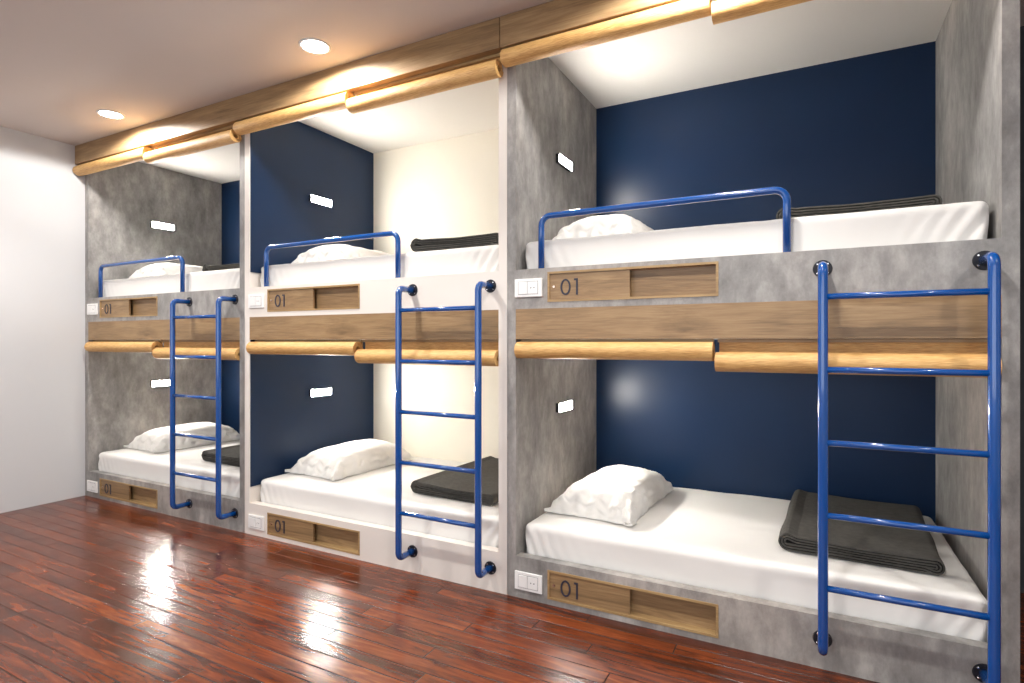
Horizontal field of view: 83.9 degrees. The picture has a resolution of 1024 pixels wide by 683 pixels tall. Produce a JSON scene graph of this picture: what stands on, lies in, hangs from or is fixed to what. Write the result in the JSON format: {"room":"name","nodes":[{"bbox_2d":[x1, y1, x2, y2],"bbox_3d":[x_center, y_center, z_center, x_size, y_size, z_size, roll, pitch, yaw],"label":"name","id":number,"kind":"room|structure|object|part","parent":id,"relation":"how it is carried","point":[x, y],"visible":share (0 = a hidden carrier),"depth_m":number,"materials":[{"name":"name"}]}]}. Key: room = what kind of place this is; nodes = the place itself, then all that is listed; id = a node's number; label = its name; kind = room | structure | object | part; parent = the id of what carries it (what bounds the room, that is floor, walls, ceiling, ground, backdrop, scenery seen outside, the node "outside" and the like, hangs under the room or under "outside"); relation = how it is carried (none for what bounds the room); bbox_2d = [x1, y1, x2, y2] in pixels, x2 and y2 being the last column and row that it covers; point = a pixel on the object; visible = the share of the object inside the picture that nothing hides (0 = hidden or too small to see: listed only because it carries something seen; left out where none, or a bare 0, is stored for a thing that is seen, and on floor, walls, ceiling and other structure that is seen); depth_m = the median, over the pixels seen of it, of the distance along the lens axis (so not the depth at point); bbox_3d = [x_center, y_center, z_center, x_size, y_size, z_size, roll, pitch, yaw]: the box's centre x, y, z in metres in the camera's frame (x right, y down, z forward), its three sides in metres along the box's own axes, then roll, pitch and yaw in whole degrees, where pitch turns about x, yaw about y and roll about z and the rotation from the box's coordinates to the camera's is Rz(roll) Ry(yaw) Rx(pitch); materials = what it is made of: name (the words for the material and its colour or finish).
{"room":"dormitory","nodes":[
{"label":"dormitory","id":0,"kind":"room"},
{"bbox_2d":[0,126,84,512],"bbox_3d":[-4.529,-0.172,3.606,0.100,3.040,6.010,0,0,28],"label":"wall","id":1,"kind":"structure","parent":0,"point":[42,200],"depth_m":4.70,"materials":[{"name":"white paint"}]},
{"bbox_2d":[0,495,1023,682],"bbox_3d":[-0.528,1.399,1.438,9.200,0.100,6.110,0,0,28],"label":"floor","id":2,"kind":"structure","parent":0,"point":[93,590],"depth_m":2.71,"materials":[{"name":"brown wood"}]},
{"bbox_2d":[85,135,244,532],"bbox_3d":[-2.511,-0.171,5.072,2.098,3.038,1.294,0,0,28],"label":"bunk bed","id":3,"kind":"object","parent":2,"relation":"on","point":[201,194],"visible":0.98,"depth_m":5.18,"materials":[{"name":"grey concrete"}]},
{"bbox_2d":[87,480,97,492],"bbox_3d":[-3.630,1.253,4.926,0.158,0.095,0.014,0,0,28],"label":"switch plate","id":4,"kind":"object","parent":3,"relation":"attached to","point":[92,486],"visible":1,"depth_m":4.91,"materials":[{"name":"white plastic"}]},
{"bbox_2d":[87,303,97,314],"bbox_3d":[-3.630,-0.279,4.926,0.158,0.095,0.014,0,0,28],"label":"switch plate","id":5,"kind":"object","parent":3,"relation":"attached to","point":[92,309],"visible":1,"depth_m":4.91,"materials":[{"name":"grey plastic"}]},
{"bbox_2d":[91,305,94,312],"bbox_3d":[-3.609,-0.279,4.910,0.058,0.063,0.002,0,0,28],"label":"socket","id":6,"kind":"object","parent":5,"relation":"attached to","point":[92,306],"depth_m":4.91,"materials":[{"name":"white plastic"}]},
{"bbox_3d":[-3.333,1.245,4.790,0.417,0.125,0.014,0,0,28],"label":"sliding door","id":7,"kind":"part","parent":3,"relation":"part of","materials":[{"name":"brown wood"}]},
{"bbox_3d":[-3.333,-0.280,4.790,0.417,0.130,0.014,0,0,28],"label":"sliding door","id":8,"kind":"part","parent":3,"relation":"part of","materials":[{"name":"brown wood"}]},
{"bbox_2d":[84,340,162,352],"bbox_3d":[-3.245,0.038,4.746,0.985,0.100,0.095,0,0,28],"label":"bamboo blind","id":9,"kind":"object","parent":3,"relation":"attached to","point":[97,345],"visible":0.87,"depth_m":4.69,"materials":[{"name":"brown wood"}]},
{"bbox_3d":[-3.153,1.245,4.709,0.832,0.149,0.053,0,0,28],"label":"niche frame","id":10,"kind":"part","parent":3,"relation":"part of","materials":[{"name":"brown wood"}]},
{"bbox_3d":[-3.153,-0.280,4.709,0.832,0.154,0.053,0,0,28],"label":"niche frame","id":11,"kind":"part","parent":3,"relation":"part of","materials":[{"name":"brown wood"}]},
{"bbox_3d":[-3.051,-0.515,4.663,1.187,0.306,0.033,0,0,28],"label":"guard rail","id":12,"kind":"part","parent":3,"relation":"part of","materials":[{"name":"blue metal"}]},
{"bbox_2d":[151,380,169,386],"bbox_3d":[-3.388,0.405,5.524,0.023,0.055,0.213,0,0,28],"label":"reading lamp","id":13,"kind":"object","parent":3,"relation":"attached to","point":[160,382],"visible":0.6,"depth_m":5.50,"materials":[{"name":"white plastic"}]},
{"bbox_2d":[151,221,173,230],"bbox_3d":[-3.388,-1.117,5.524,0.023,0.055,0.213,0,0,28],"label":"reading lamp","id":14,"kind":"object","parent":3,"relation":"attached to","point":[158,225],"visible":1,"depth_m":5.51,"materials":[{"name":"white plastic"}]},
{"bbox_3d":[-2.805,-0.092,4.516,1.996,0.158,0.030,0,0,28],"label":"wood rail","id":15,"kind":"part","parent":3,"relation":"part of","materials":[{"name":"brown wood"}]},
{"bbox_2d":[98,440,239,497],"bbox_3d":[-2.508,1.084,5.081,1.973,0.225,1.193,0,0,28],"label":"mattress","id":16,"kind":"object","parent":3,"relation":"on","point":[142,464],"visible":0.31,"depth_m":4.65,"materials":[{"name":"white fabric"}]},
{"bbox_2d":[123,422,239,452],"bbox_3d":[-3.097,0.877,5.413,0.519,0.186,0.844,0,0,30],"label":"pillow","id":17,"kind":"object","parent":16,"relation":"on","point":[157,440],"visible":0.88,"depth_m":5.20,"materials":[{"name":"white fabric"}]},
{"bbox_2d":[201,445,239,466],"bbox_3d":[-2.037,0.927,4.884,0.636,0.083,0.911,0,0,30],"label":"blanket","id":18,"kind":"object","parent":16,"relation":"on","point":[230,455],"visible":0.12,"depth_m":4.59,"materials":[{"name":"grey fabric"}]},
{"bbox_2d":[103,268,239,296],"bbox_3d":[-2.508,-0.429,5.081,1.973,0.225,1.193,0,0,28],"label":"mattress","id":19,"kind":"object","parent":3,"relation":"on","point":[227,278],"visible":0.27,"depth_m":4.52,"materials":[{"name":"white fabric"}]},
{"bbox_2d":[129,263,202,277],"bbox_3d":[-3.097,-0.636,5.413,0.519,0.186,0.844,0,0,30],"label":"pillow","id":20,"kind":"object","parent":19,"relation":"on","point":[156,269],"visible":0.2,"depth_m":5.11,"materials":[{"name":"white fabric"}]},
{"bbox_2d":[202,263,239,270],"bbox_3d":[-2.028,-0.586,4.879,0.636,0.083,0.911,0,0,30],"label":"blanket","id":21,"kind":"object","parent":19,"relation":"on","point":[206,267],"visible":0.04,"depth_m":4.54,"materials":[{"name":"grey fabric"}]},
{"bbox_3d":[-2.515,-1.688,5.064,1.996,0.004,1.262,0,0,28],"label":"panel","id":22,"kind":"part","parent":3,"relation":"part of","materials":[{"name":"white paint"}]},
{"bbox_2d":[152,340,239,359],"bbox_3d":[-2.365,0.061,4.281,0.985,0.146,0.095,0,0,28],"label":"bamboo blind","id":23,"kind":"object","parent":3,"relation":"attached to","point":[230,349],"visible":0.74,"depth_m":4.26,"materials":[{"name":"brown wood"}]},
{"bbox_2d":[170,294,237,519],"bbox_3d":[-2.239,0.462,4.118,0.596,1.595,0.146,0,0,28],"label":"ladder","id":24,"kind":"object","parent":3,"relation":"attached to","point":[234,299],"visible":1,"depth_m":4.06,"materials":[{"name":"blue metal"}]},
{"bbox_3d":[-2.215,-0.221,5.633,1.996,2.938,0.025,0,0,28],"label":"panel","id":25,"kind":"part","parent":3,"relation":"part of","materials":[{"name":"blue paint"}]},
{"bbox_3d":[-1.611,-0.171,4.585,0.051,3.038,1.266,0,0,28],"label":"panel","id":26,"kind":"part","parent":3,"relation":"part of","materials":[{"name":"grey concrete"}]},
{"bbox_2d":[245,64,506,594],"bbox_3d":[-0.654,-0.171,4.092,2.098,3.038,1.294,0,0,28],"label":"bunk bed","id":27,"kind":"object","parent":2,"relation":"on","point":[432,166],"visible":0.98,"depth_m":4.25,"materials":[{"name":"white laminate"}]},
{"bbox_3d":[-1.564,-0.171,4.560,0.051,3.038,1.266,0,0,28],"label":"panel","id":28,"kind":"part","parent":27,"relation":"part of","materials":[{"name":"white paint"}]},
{"bbox_2d":[248,514,264,530],"bbox_3d":[-1.773,1.253,3.946,0.158,0.095,0.014,0,0,28],"label":"switch plate","id":29,"kind":"object","parent":27,"relation":"attached to","point":[254,521],"visible":1,"depth_m":3.94,"materials":[{"name":"grey plastic"}]},
{"bbox_2d":[255,518,260,527],"bbox_3d":[-1.751,1.253,3.930,0.058,0.063,0.002,0,0,28],"label":"socket","id":30,"kind":"object","parent":29,"relation":"attached to","point":[257,520],"depth_m":3.93,"materials":[{"name":"white plastic"}]},
{"bbox_2d":[248,294,264,307],"bbox_3d":[-1.773,-0.279,3.946,0.158,0.095,0.014,0,0,28],"label":"switch plate","id":31,"kind":"object","parent":27,"relation":"attached to","point":[255,300],"visible":1,"depth_m":3.94,"materials":[{"name":"grey plastic"}]},
{"bbox_2d":[255,296,260,305],"bbox_3d":[-1.751,-0.279,3.930,0.058,0.063,0.002,0,0,28],"label":"socket","id":32,"kind":"object","parent":31,"relation":"attached to","point":[257,298],"depth_m":3.93,"materials":[{"name":"white plastic"}]},
{"bbox_3d":[-1.475,1.245,3.810,0.417,0.125,0.014,0,0,28],"label":"sliding door","id":33,"kind":"part","parent":27,"relation":"part of","materials":[{"name":"brown wood"}]},
{"bbox_3d":[-1.475,-0.280,3.810,0.417,0.130,0.014,0,0,28],"label":"sliding door","id":34,"kind":"part","parent":27,"relation":"part of","materials":[{"name":"brown wood"}]},
{"bbox_2d":[246,340,362,355],"bbox_3d":[-1.388,0.038,3.766,0.985,0.100,0.095,0,0,28],"label":"bamboo blind","id":35,"kind":"object","parent":27,"relation":"attached to","point":[282,347],"visible":0.9,"depth_m":3.71,"materials":[{"name":"brown wood"}]},
{"bbox_3d":[-1.296,1.245,3.729,0.832,0.149,0.053,0,0,28],"label":"niche frame","id":36,"kind":"part","parent":27,"relation":"part of","materials":[{"name":"brown wood"}]},
{"bbox_3d":[-1.296,-0.280,3.729,0.832,0.154,0.053,0,0,28],"label":"niche frame","id":37,"kind":"part","parent":27,"relation":"part of","materials":[{"name":"brown wood"}]},
{"bbox_2d":[309,195,331,207],"bbox_3d":[-1.525,-1.117,4.541,0.023,0.055,0.213,0,0,28],"label":"reading lamp","id":38,"kind":"object","parent":27,"relation":"attached to","point":[313,199],"visible":1,"depth_m":4.53,"materials":[{"name":"white plastic"}]},
{"bbox_2d":[309,388,331,396],"bbox_3d":[-1.525,0.405,4.541,0.023,0.055,0.213,0,0,28],"label":"reading lamp","id":39,"kind":"object","parent":27,"relation":"attached to","point":[324,391],"visible":1,"depth_m":4.53,"materials":[{"name":"white plastic"}]},
{"bbox_3d":[-1.194,-0.515,3.683,1.187,0.306,0.033,0,0,28],"label":"guard rail","id":40,"kind":"part","parent":27,"relation":"part of","materials":[{"name":"blue metal"}]},
{"bbox_3d":[-0.948,-0.092,3.536,1.996,0.158,0.030,0,0,28],"label":"wood rail","id":41,"kind":"part","parent":27,"relation":"part of","materials":[{"name":"brown wood"}]},
{"bbox_2d":[260,456,498,547],"bbox_3d":[-0.651,1.084,4.101,1.973,0.225,1.193,0,0,28],"label":"mattress","id":42,"kind":"object","parent":27,"relation":"on","point":[369,496],"visible":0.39,"depth_m":3.66,"materials":[{"name":"white fabric"}]},
{"bbox_2d":[285,439,412,480],"bbox_3d":[-1.240,0.877,4.433,0.519,0.186,0.844,0,0,30],"label":"pillow","id":43,"kind":"object","parent":42,"relation":"on","point":[340,461],"visible":0.98,"depth_m":4.19,"materials":[{"name":"white fabric"}]},
{"bbox_2d":[411,456,498,505],"bbox_3d":[-0.153,0.927,3.890,0.636,0.083,0.911,0,0,30],"label":"blanket","id":44,"kind":"object","parent":42,"relation":"on","point":[460,486],"visible":0.52,"depth_m":3.63,"materials":[{"name":"grey fabric"}]},
{"bbox_2d":[260,245,498,286],"bbox_3d":[-0.651,-0.429,4.101,1.973,0.225,1.193,0,0,28],"label":"mattress","id":45,"kind":"object","parent":27,"relation":"on","point":[480,258],"visible":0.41,"depth_m":3.50,"materials":[{"name":"white fabric"}]},
{"bbox_2d":[291,244,389,263],"bbox_3d":[-1.240,-0.636,4.433,0.519,0.186,0.844,0,0,30],"label":"pillow","id":46,"kind":"object","parent":45,"relation":"on","point":[336,251],"visible":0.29,"depth_m":4.13,"materials":[{"name":"white fabric"}]},
{"bbox_2d":[410,233,498,251],"bbox_3d":[-0.131,-0.586,3.723,0.636,0.083,0.911,0,0,28],"label":"blanket","id":47,"kind":"object","parent":45,"relation":"on","point":[417,245],"visible":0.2,"depth_m":3.33,"materials":[{"name":"grey fabric"}]},
{"bbox_3d":[-0.658,-1.688,4.084,1.996,0.004,1.262,0,0,28],"label":"panel","id":48,"kind":"part","parent":27,"relation":"part of","materials":[{"name":"white paint"}]},
{"bbox_2d":[354,339,498,365],"bbox_3d":[-0.508,0.061,3.301,0.985,0.146,0.095,0,0,28],"label":"bamboo blind","id":49,"kind":"object","parent":27,"relation":"attached to","point":[382,351],"visible":0.78,"depth_m":3.28,"materials":[{"name":"brown wood"}]},
{"bbox_3d":[-0.358,-0.221,4.653,1.996,2.938,0.025,0,0,28],"label":"panel","id":50,"kind":"part","parent":27,"relation":"part of","materials":[{"name":"beige paint"}]},
{"bbox_2d":[395,279,495,577],"bbox_3d":[-0.382,0.462,3.138,0.596,1.595,0.146,0,0,28],"label":"ladder","id":51,"kind":"object","parent":27,"relation":"attached to","point":[489,286],"visible":1,"depth_m":3.07,"materials":[{"name":"blue metal"}]},
{"bbox_3d":[0.246,-0.171,3.605,0.051,3.038,1.266,0,0,28],"label":"panel","id":52,"kind":"part","parent":27,"relation":"part of","materials":[{"name":"white laminate"}]},
{"bbox_2d":[507,0,1019,682],"bbox_3d":[1.203,-0.171,3.112,2.098,3.038,1.294,0,0,28],"label":"bunk bed","id":53,"kind":"object","parent":2,"relation":"on","point":[698,122],"visible":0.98,"depth_m":3.11,"materials":[{"name":"grey concrete"}]},
{"bbox_2d":[515,570,541,593],"bbox_3d":[0.085,1.253,2.966,0.158,0.095,0.014,0,0,28],"label":"switch plate","id":54,"kind":"object","parent":53,"relation":"attached to","point":[525,581],"visible":1,"depth_m":2.96,"materials":[{"name":"grey plastic"}]},
{"bbox_2d":[527,576,536,590],"bbox_3d":[0.106,1.253,2.950,0.058,0.063,0.002,0,0,28],"label":"socket","id":55,"kind":"object","parent":54,"relation":"attached to","point":[531,580],"depth_m":2.95,"materials":[{"name":"white plastic"}]},
{"bbox_2d":[515,278,541,297],"bbox_3d":[0.085,-0.279,2.966,0.158,0.095,0.014,0,0,28],"label":"switch plate","id":56,"kind":"object","parent":53,"relation":"attached to","point":[523,287],"visible":1,"depth_m":2.96,"materials":[{"name":"grey plastic"}]},
{"bbox_2d":[527,281,536,293],"bbox_3d":[0.106,-0.279,2.950,0.058,0.063,0.002,0,0,28],"label":"socket","id":57,"kind":"object","parent":56,"relation":"attached to","point":[531,285],"depth_m":2.95,"materials":[{"name":"white plastic"}]},
{"bbox_3d":[0.293,-0.171,3.580,0.051,3.038,1.266,0,0,28],"label":"panel","id":58,"kind":"part","parent":53,"relation":"part of","materials":[{"name":"grey concrete"}]},
{"bbox_2d":[556,153,571,171],"bbox_3d":[0.326,-1.117,3.563,0.023,0.055,0.213,0,0,28],"label":"reading lamp","id":59,"kind":"object","parent":53,"relation":"attached to","point":[561,160],"visible":1,"depth_m":3.54,"materials":[{"name":"white plastic"}]},
{"bbox_2d":[556,400,571,412],"bbox_3d":[0.326,0.405,3.563,0.023,0.055,0.213,0,0,28],"label":"reading lamp","id":60,"kind":"object","parent":53,"relation":"attached to","point":[565,405],"visible":1,"depth_m":3.54,"materials":[{"name":"white plastic"}]},
{"bbox_2d":[559,401,571,411],"bbox_3d":[0.335,0.405,3.559,0.003,0.051,0.208,0,0,28],"label":"diffuser","id":61,"kind":"object","parent":60,"relation":"attached to","point":[565,405],"depth_m":3.55,"materials":[{"name":"white plastic"}]},
{"bbox_3d":[0.382,1.245,2.830,0.417,0.125,0.014,0,0,28],"label":"sliding door","id":62,"kind":"part","parent":53,"relation":"part of","materials":[{"name":"brown wood"}]},
{"bbox_3d":[0.382,-0.280,2.830,0.417,0.130,0.014,0,0,28],"label":"sliding door","id":63,"kind":"part","parent":53,"relation":"part of","materials":[{"name":"brown wood"}]},
{"bbox_2d":[514,339,714,360],"bbox_3d":[0.469,0.038,2.786,0.985,0.100,0.095,0,0,28],"label":"bamboo blind","id":64,"kind":"object","parent":53,"relation":"attached to","point":[609,349],"visible":0.98,"depth_m":2.73,"materials":[{"name":"brown wood"}]},
{"bbox_3d":[0.562,1.245,2.749,0.832,0.149,0.053,0,0,28],"label":"niche frame","id":65,"kind":"part","parent":53,"relation":"part of","materials":[{"name":"brown wood"}]},
{"bbox_3d":[0.562,-0.280,2.749,0.832,0.154,0.053,0,0,28],"label":"niche frame","id":66,"kind":"part","parent":53,"relation":"part of","materials":[{"name":"brown wood"}]},
{"bbox_3d":[0.664,-0.515,2.703,1.187,0.306,0.033,0,0,28],"label":"guard rail","id":67,"kind":"part","parent":53,"relation":"part of","materials":[{"name":"blue metal"}]},
{"bbox_3d":[1.199,-1.688,3.104,1.996,0.004,1.262,0,0,28],"label":"panel","id":68,"kind":"part","parent":53,"relation":"part of","materials":[{"name":"white paint"}]},
{"bbox_2d":[525,487,986,641],"bbox_3d":[1.206,1.084,3.121,1.973,0.225,1.193,0,0,28],"label":"mattress","id":69,"kind":"object","parent":53,"relation":"on","point":[726,542],"visible":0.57,"depth_m":2.66,"materials":[{"name":"white fabric"}]},
{"bbox_2d":[544,465,673,525],"bbox_3d":[0.617,0.877,3.453,0.519,0.186,0.844,0,0,30],"label":"pillow","id":70,"kind":"object","parent":69,"relation":"on","point":[618,494],"visible":1,"depth_m":3.19,"materials":[{"name":"white fabric"}]},
{"bbox_2d":[778,489,944,575],"bbox_3d":[1.740,0.927,2.891,0.636,0.083,0.911,0,0,30],"label":"blanket","id":71,"kind":"object","parent":69,"relation":"on","point":[885,546],"visible":0.9,"depth_m":2.65,"materials":[{"name":"grey fabric"}]},
{"bbox_2d":[525,201,988,268],"bbox_3d":[1.206,-0.429,3.121,1.973,0.225,1.193,0,0,28],"label":"mattress","id":72,"kind":"object","parent":53,"relation":"on","point":[961,221],"visible":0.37,"depth_m":2.48,"materials":[{"name":"white fabric"}]},
{"bbox_2d":[552,214,652,239],"bbox_3d":[0.617,-0.636,3.453,0.519,0.186,0.844,0,0,30],"label":"pillow","id":73,"kind":"object","parent":72,"relation":"on","point":[610,224],"visible":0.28,"depth_m":3.13,"materials":[{"name":"white fabric"}]},
{"bbox_2d":[776,195,941,218],"bbox_3d":[1.731,-0.586,2.896,0.636,0.083,0.911,0,0,30],"label":"blanket","id":74,"kind":"object","parent":72,"relation":"on","point":[927,200],"visible":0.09,"depth_m":2.49,"materials":[{"name":"grey fabric"}]},
{"bbox_3d":[0.910,-0.092,2.556,1.996,0.158,0.030,0,0,28],"label":"wood rail","id":75,"kind":"part","parent":53,"relation":"part of","materials":[{"name":"brown wood"}]},
{"bbox_3d":[1.499,-0.221,3.673,1.996,2.938,0.025,0,0,28],"label":"panel","id":76,"kind":"part","parent":53,"relation":"part of","materials":[{"name":"blue paint"}]},
{"bbox_2d":[715,338,1001,377],"bbox_3d":[1.349,0.061,2.321,0.985,0.146,0.095,0,0,28],"label":"bamboo blind","id":77,"kind":"object","parent":53,"relation":"attached to","point":[734,355],"visible":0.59,"depth_m":2.30,"materials":[{"name":"brown wood"}]},
{"bbox_2d":[813,250,1000,682],"bbox_3d":[1.475,0.462,2.157,0.596,1.595,0.146,0,0,28],"label":"ladder","id":78,"kind":"object","parent":53,"relation":"attached to","point":[990,672],"visible":1,"depth_m":2.05,"materials":[{"name":"blue metal"}]},
{"bbox_3d":[2.103,-0.171,2.624,0.051,3.038,1.266,0,0,28],"label":"panel","id":79,"kind":"part","parent":53,"relation":"part of","materials":[{"name":"grey concrete"}]},
{"bbox_2d":[0,0,1023,145],"bbox_3d":[-0.528,-1.742,1.438,9.200,0.100,6.110,0,0,28],"label":"ceiling","id":80,"kind":"structure","parent":0,"point":[62,62],"depth_m":3.25,"materials":[{"name":"paint"}]},
{"bbox_2d":[96,109,124,118],"bbox_3d":[-2.985,-1.688,4.240,0.176,0.006,0.176,0,0,28],"label":"recessed light","id":81,"kind":"object","parent":80,"relation":"in","point":[110,114],"visible":1,"depth_m":4.24,"materials":[{"name":"white plastic"}]},
{"bbox_2d":[99,111,122,117],"bbox_3d":[-2.985,-1.689,4.240,0.143,0.002,0.143,0,0,-22],"label":"diffuser","id":82,"kind":"object","parent":81,"relation":"attached to","point":[108,114],"depth_m":4.24,"materials":[{"name":"white plastic"}]},
{"bbox_2d":[75,17,501,164],"bbox_3d":[-1.903,-1.609,3.977,4.196,0.161,0.078,0,0,28],"label":"board","id":83,"kind":"object","parent":80,"relation":"attached to","point":[479,40],"visible":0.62,"depth_m":3.57,"materials":[{"name":"brown wood"}]},
{"bbox_2d":[73,147,154,175],"bbox_3d":[-3.298,-1.482,4.698,1.030,0.094,0.095,0,0,28],"label":"bamboo blind","id":84,"kind":"object","parent":83,"relation":"hanging from","point":[136,155],"visible":0.8,"depth_m":4.64,"materials":[{"name":"brown wood"}]},
{"bbox_2d":[143,125,241,163],"bbox_3d":[-2.380,-1.460,4.213,1.030,0.138,0.095,0,0,28],"label":"bamboo blind","id":85,"kind":"object","parent":83,"relation":"hanging from","point":[224,136],"visible":0.92,"depth_m":4.16,"materials":[{"name":"brown wood"}]},
{"bbox_2d":[233,92,355,134],"bbox_3d":[-1.441,-1.482,3.717,1.030,0.094,0.095,0,0,28],"label":"bamboo blind","id":86,"kind":"object","parent":83,"relation":"attached to","point":[337,102],"visible":0.84,"depth_m":3.66,"materials":[{"name":"brown wood"}]},
{"bbox_2d":[346,53,502,113],"bbox_3d":[-0.523,-1.460,3.233,1.030,0.138,0.095,0,0,28],"label":"bamboo blind","id":87,"kind":"object","parent":83,"relation":"hanging from","point":[487,68],"visible":1,"depth_m":3.18,"materials":[{"name":"brown wood"}]},
{"bbox_2d":[299,38,330,54],"bbox_3d":[-1.128,-1.688,3.263,0.176,0.006,0.176,0,0,28],"label":"recessed light","id":88,"kind":"object","parent":80,"relation":"in","point":[310,45],"visible":1,"depth_m":3.26,"materials":[{"name":"white plastic"}]},
{"bbox_2d":[302,40,327,52],"bbox_3d":[-1.128,-1.689,3.263,0.143,0.002,0.143,0,0,-13],"label":"diffuser","id":89,"kind":"object","parent":88,"relation":"attached to","point":[310,46],"depth_m":3.26,"materials":[{"name":"white plastic"}]},
{"bbox_2d":[500,0,680,48],"bbox_3d":[0.884,-1.609,2.506,2.099,0.161,0.078,0,0,28],"label":"board","id":90,"kind":"object","parent":80,"relation":"attached to","point":[554,17],"visible":0.76,"depth_m":2.80,"materials":[{"name":"brown wood"}]},
{"bbox_2d":[500,0,711,67],"bbox_3d":[0.416,-1.482,2.737,1.030,0.094,0.095,0,0,28],"label":"bamboo blind","id":91,"kind":"object","parent":90,"relation":"attached to","point":[682,11],"visible":0.89,"depth_m":2.68,"materials":[{"name":"brown wood"}]},
{"bbox_2d":[711,0,811,24],"bbox_3d":[1.334,-1.460,2.253,1.030,0.138,0.095,0,0,28],"label":"bamboo blind","id":92,"kind":"object","parent":90,"relation":"hanging from","point":[722,11],"visible":1,"depth_m":2.41,"materials":[{"name":"brown wood"}]},
{"bbox_2d":[1020,26,1023,592],"bbox_3d":[0.874,-0.172,4.095,9.000,3.040,0.100,0,0,28],"label":"wall","id":93,"kind":"structure","parent":0,"point":[1021,27],"depth_m":3.06,"materials":[{"name":"grey paint"}]}
]}

